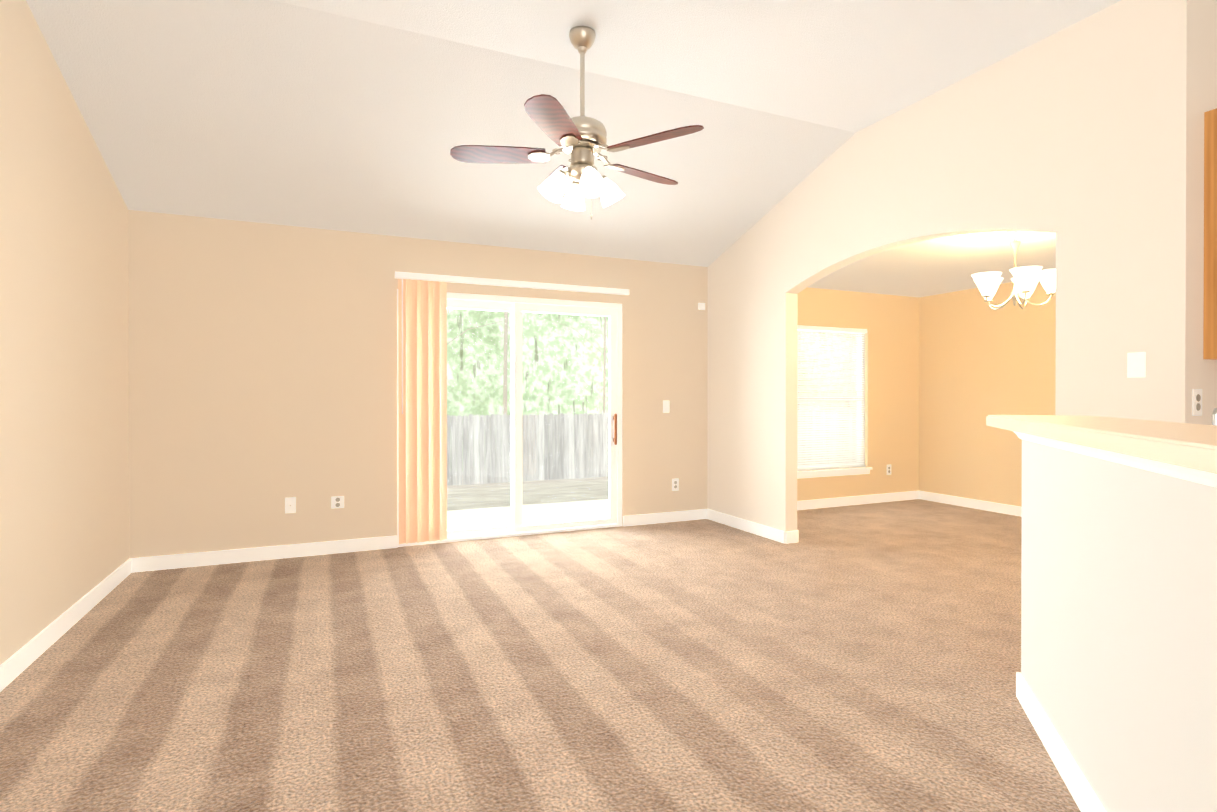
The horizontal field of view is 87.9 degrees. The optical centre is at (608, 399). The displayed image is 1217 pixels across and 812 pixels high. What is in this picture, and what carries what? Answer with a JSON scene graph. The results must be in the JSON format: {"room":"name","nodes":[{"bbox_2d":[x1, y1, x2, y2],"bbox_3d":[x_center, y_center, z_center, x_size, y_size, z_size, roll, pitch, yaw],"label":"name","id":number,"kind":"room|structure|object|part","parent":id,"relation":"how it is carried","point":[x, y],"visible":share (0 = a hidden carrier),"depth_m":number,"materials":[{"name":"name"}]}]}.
{"room":"empty living room","nodes":[
{"label":"empty living room","id":0,"kind":"room"},
{"bbox_2d":[0,0,128,664],"bbox_3d":[-1.847,-0.458,1.022,0.120,3.280,7.250,0,0,-24],"label":"wall","id":1,"kind":"structure","parent":0,"point":[64,403],"depth_m":3.08,"materials":[{"name":"beige paint"}]},
{"bbox_2d":[0,558,135,691],"bbox_3d":[-1.786,1.134,1.056,0.014,0.095,7.010,0,0,-24],"label":"baseboard","id":2,"kind":"structure","parent":1,"relation":"attached to","point":[19,661],"depth_m":3.10,"materials":[{"name":"white wood"}]},
{"bbox_2d":[128,210,918,557],"bbox_3d":[0.215,-0.479,5.854,7.600,3.280,0.120,0,0,-24],"label":"wall","id":3,"kind":"structure","parent":0,"point":[262,371],"depth_m":4.75,"materials":[{"name":"beige paint"}]},
{"bbox_2d":[136,535,397,571],"bbox_3d":[-2.426,1.119,4.603,1.690,0.095,0.014,0,0,-24],"label":"baseboard","id":4,"kind":"structure","parent":3,"relation":"attached to","point":[175,561],"depth_m":4.56,"materials":[{"name":"white wood"}]},
{"bbox_2d":[285,497,295,512],"bbox_3d":[-2.339,0.781,4.640,0.072,0.116,0.014,0,0,-24],"label":"electrical outlet","id":5,"kind":"object","parent":3,"relation":"attached to","point":[290,504],"visible":1,"depth_m":4.64,"materials":[{"name":"white plastic"}]},
{"bbox_2d":[331,496,343,508],"bbox_3d":[-2.048,0.781,4.774,0.090,0.090,0.008,0,0,-24],"label":"electrical outlet","id":6,"kind":"object","parent":3,"relation":"attached to","point":[337,501],"visible":1,"depth_m":4.77,"materials":[{"name":"white plastic"}]},
{"bbox_2d":[397,289,621,546],"bbox_3d":[-0.782,0.148,5.394,1.960,2.030,0.148,0,0,-24],"label":"door frame","id":7,"kind":"structure","parent":3,"relation":"attached to","point":[516,307],"depth_m":5.42,"materials":[{"name":"white plastic"}]},
{"bbox_3d":[-1.211,0.167,5.246,0.824,1.833,0.006,0,0,-24],"label":"fixed glass","id":8,"kind":"part","parent":7,"relation":"part of","materials":[{"name":"clear glass"}]},
{"bbox_3d":[-1.211,0.157,5.246,0.964,1.953,0.036,0,0,-24],"label":"fixed panel","id":9,"kind":"part","parent":7,"relation":"part of","materials":[{"name":"glass"}]},
{"bbox_3d":[-0.367,0.156,5.572,0.964,1.953,0.036,0,0,-24],"label":"slide panel","id":10,"kind":"part","parent":7,"relation":"part of","materials":[{"name":"glass"}]},
{"bbox_3d":[-0.367,0.166,5.572,0.824,1.833,0.006,0,0,-24],"label":"slide glass","id":11,"kind":"part","parent":7,"relation":"part of","materials":[{"name":"clear glass"}]},
{"bbox_3d":[0.058,0.272,5.717,0.022,0.280,0.048,0,0,-24],"label":"handle","id":12,"kind":"part","parent":7,"relation":"part of","materials":[{"name":"brown wood"}]},
{"bbox_2d":[395,271,628,544],"bbox_3d":[-0.741,0.071,5.313,2.010,2.115,0.088,0,0,-24],"label":"vertical blinds","id":13,"kind":"object","parent":3,"relation":"attached to","point":[422,367],"visible":1,"depth_m":4.98,"materials":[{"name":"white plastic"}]},
{"bbox_3d":[-0.744,-0.964,5.315,2.010,0.045,0.074,0,0,-24],"label":"rail","id":14,"kind":"part","parent":13,"relation":"part of","materials":[{"name":"white plastic"}]},
{"bbox_2d":[623,509,707,526],"bbox_3d":[0.535,1.113,5.931,0.880,0.095,0.014,0,0,-24],"label":"baseboard","id":15,"kind":"structure","parent":3,"relation":"attached to","point":[665,517],"depth_m":5.92,"materials":[{"name":"white wood"}]},
{"bbox_2d":[663,400,669,412],"bbox_3d":[0.544,0.071,5.930,0.072,0.116,0.016,0,0,-24],"label":"light switch","id":16,"kind":"object","parent":3,"relation":"attached to","point":[666,406],"visible":1,"depth_m":5.93,"materials":[{"name":"white plastic"}]},
{"bbox_2d":[672,478,678,490],"bbox_3d":[0.634,0.811,5.977,0.072,0.116,0.008,0,0,-24],"label":"electrical outlet","id":17,"kind":"object","parent":3,"relation":"attached to","point":[675,484],"visible":1,"depth_m":5.97,"materials":[{"name":"white plastic"}]},
{"bbox_2d":[698,303,704,309],"bbox_3d":[0.897,-0.892,6.080,0.070,0.065,0.022,0,0,-24],"label":"sensor","id":18,"kind":"object","parent":3,"relation":"attached to","point":[701,306],"visible":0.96,"depth_m":6.07,"materials":[{"name":"white plastic"}]},
{"bbox_2d":[797,325,871,478],"bbox_3d":[2.338,0.027,6.793,1.200,1.600,0.150,0,0,-24],"label":"dining room window","id":19,"kind":"structure","parent":3,"relation":"in","point":[854,398],"depth_m":6.80,"materials":[{"name":"white plastic"}]},
{"bbox_3d":[2.353,0.792,6.764,1.200,0.070,0.080,0,0,-24],"label":"sill","id":20,"kind":"part","parent":19,"relation":"part of","materials":[{"name":"white wood"}]},
{"bbox_2d":[797,491,919,509],"bbox_3d":[2.319,1.110,6.731,2.730,0.095,0.014,0,0,-24],"label":"baseboard","id":21,"kind":"structure","parent":3,"relation":"attached to","point":[910,495],"depth_m":6.90,"materials":[{"name":"white wood"}]},
{"bbox_2d":[887,464,890,474],"bbox_3d":[3.162,0.796,7.111,0.072,0.116,0.008,0,0,-24],"label":"outlet","id":22,"kind":"object","parent":3,"relation":"attached to","point":[889,469],"visible":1,"depth_m":7.11,"materials":[{"name":"white plastic"}]},
{"bbox_2d":[0,499,1080,811],"bbox_3d":[2.005,1.235,2.703,8.520,0.120,7.150,0,0,-24],"label":"floor","id":23,"kind":"structure","parent":0,"point":[854,659],"depth_m":2.63,"materials":[{"name":"carpet"}]},
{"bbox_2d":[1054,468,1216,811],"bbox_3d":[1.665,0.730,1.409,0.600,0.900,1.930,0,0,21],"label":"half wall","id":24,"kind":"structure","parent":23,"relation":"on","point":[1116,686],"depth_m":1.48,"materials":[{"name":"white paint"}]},
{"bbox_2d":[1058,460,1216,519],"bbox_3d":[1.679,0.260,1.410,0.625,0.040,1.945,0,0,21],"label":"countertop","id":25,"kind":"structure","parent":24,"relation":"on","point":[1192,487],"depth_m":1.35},
{"bbox_3d":[1.318,0.137,1.575,0.168,0.050,1.998,0,0,21],"label":"moulding","id":26,"kind":"part","parent":25,"relation":"part of","materials":[{"name":"white"}]},
{"bbox_2d":[1212,408,1216,425],"bbox_3d":[2.118,0.122,2.129,0.120,0.229,0.120,0,0,21],"label":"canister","id":27,"kind":"object","parent":25,"relation":"on","point":[1214,415],"depth_m":2.15,"materials":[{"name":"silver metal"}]},
{"bbox_2d":[26,0,1120,266],"bbox_3d":[0.301,-1.688,1.980,4.830,0.928,7.250,0,0,-24],"label":"ceiling","id":28,"kind":"structure","parent":0,"point":[362,116],"depth_m":3.63,"materials":[{"name":"white paint"}]},
{"bbox_2d":[450,26,703,219],"bbox_3d":[-0.144,-1.380,3.253,1.265,0.955,1.231,0,0,-24],"label":"ceiling fan","id":29,"kind":"object","parent":28,"relation":"hanging from","point":[581,139],"visible":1,"depth_m":3.14,"materials":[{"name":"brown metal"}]},
{"bbox_2d":[707,0,1152,531],"bbox_3d":[1.754,-0.473,4.501,0.120,3.280,3.610,0,0,-24],"label":"wall","id":30,"kind":"structure","parent":0,"point":[1053,133],"depth_m":3.55,"materials":[{"name":"beige paint"}]},
{"bbox_2d":[708,509,791,543],"bbox_3d":[1.191,1.115,5.601,0.014,0.095,1.154,0,0,-24],"label":"baseboard","id":31,"kind":"structure","parent":30,"relation":"attached to","point":[774,534],"depth_m":5.47,"materials":[{"name":"white wood"}]},
{"bbox_2d":[792,530,798,542],"bbox_3d":[1.317,1.115,5.646,0.014,0.095,1.134,0,0,-24],"label":"baseboard","id":32,"kind":"structure","parent":30,"relation":"attached to","point":[795,534],"depth_m":5.11,"materials":[{"name":"white wood"}]},
{"bbox_2d":[1127,352,1145,377],"bbox_3d":[2.421,-0.156,2.889,0.016,0.118,0.075,0,0,-24],"label":"light switch","id":33,"kind":"object","parent":30,"relation":"attached to","point":[1136,364],"visible":1,"depth_m":2.88,"materials":[{"name":"white plastic"}]},
{"bbox_2d":[808,232,1055,297],"bbox_3d":[3.103,-1.351,5.168,2.890,0.370,3.730,0,0,-24],"label":"ceiling","id":34,"kind":"structure","parent":0,"point":[937,266],"depth_m":5.47,"materials":[{"name":"white paint"}]},
{"bbox_2d":[971,232,1055,309],"bbox_3d":[2.772,-0.893,4.319,0.563,0.538,0.553,0,0,-24],"label":"chandelier","id":35,"kind":"object","parent":34,"relation":"hanging from","point":[1026,280],"visible":0.98,"depth_m":4.23,"materials":[{"name":"white glass"}]},
{"bbox_2d":[919,281,1055,506],"bbox_3d":[4.367,-0.188,5.740,0.120,2.700,3.730,0,0,-24],"label":"wall","id":36,"kind":"structure","parent":0,"point":[980,359],"depth_m":6.63,"materials":[{"name":"beige paint"}]},
{"bbox_2d":[920,491,1021,516],"bbox_3d":[4.330,1.114,5.663,0.014,0.095,3.610,0,0,-24],"label":"baseboard","id":37,"kind":"structure","parent":36,"relation":"attached to","point":[947,499],"depth_m":6.68,"materials":[{"name":"white wood"}]},
{"bbox_2d":[1152,0,1216,424],"bbox_3d":[4.146,-0.469,3.530,3.690,3.280,0.120,0,0,-24],"label":"wall","id":38,"kind":"structure","parent":0,"point":[1184,65],"depth_m":2.77,"materials":[{"name":"beige paint"}]},
{"bbox_2d":[1192,389,1201,415],"bbox_3d":[2.571,0.015,2.755,0.072,0.116,0.008,0,0,-24],"label":"electrical outlet","id":39,"kind":"object","parent":38,"relation":"attached to","point":[1196,402],"visible":1,"depth_m":2.75,"materials":[{"name":"white plastic"}]},
{"bbox_2d":[1203,108,1216,359],"bbox_3d":[2.884,-0.718,2.719,0.433,1.084,0.322,0,0,-24],"label":"upper cabinet","id":40,"kind":"object","parent":38,"relation":"attached to","point":[1210,247],"visible":1,"depth_m":2.74,"materials":[{"name":"brown wood"}]},
{"label":"outside","id":41,"kind":"structure","parent":0,"visible":0},
{"bbox_2d":[447,475,608,510],"bbox_3d":[-8.897,3.562,31.755,70.000,4.726,54.570,0,0,-24],"label":"ground","id":42,"kind":"structure","parent":41,"point":[559,489],"depth_m":12.59,"materials":[{"name":"grey wood"}]},
{"bbox_2d":[447,499,608,529],"bbox_3d":[-1.051,1.427,6.193,3.200,0.465,1.520,0,0,-24],"label":"patio slab","id":43,"kind":"object","parent":42,"relation":"on","point":[544,508],"depth_m":6.52,"materials":[{"name":"white concrete"}]},
{"bbox_2d":[448,312,852,414],"bbox_3d":[-3.365,-5.160,22.478,33.275,17.503,6.073,0,0,-24],"label":"trunks","id":44,"kind":"object","parent":42,"relation":"on","point":[505,359],"depth_m":22.51,"materials":[{"name":"beige plant"}]},
{"bbox_2d":[447,411,856,485],"bbox_3d":[-2.338,1.340,17.164,34.032,1.896,0.066,0,0,-24],"label":"fence","id":45,"kind":"object","parent":42,"relation":"on","point":[486,448],"depth_m":17.28,"materials":[{"name":"grey wood"}]},
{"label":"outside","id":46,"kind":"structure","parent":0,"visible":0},
{"bbox_2d":[447,308,856,471],"bbox_3d":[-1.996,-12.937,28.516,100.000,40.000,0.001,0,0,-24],"label":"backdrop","id":47,"kind":"structure","parent":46,"point":[577,407],"depth_m":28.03,"materials":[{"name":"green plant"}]}
]}

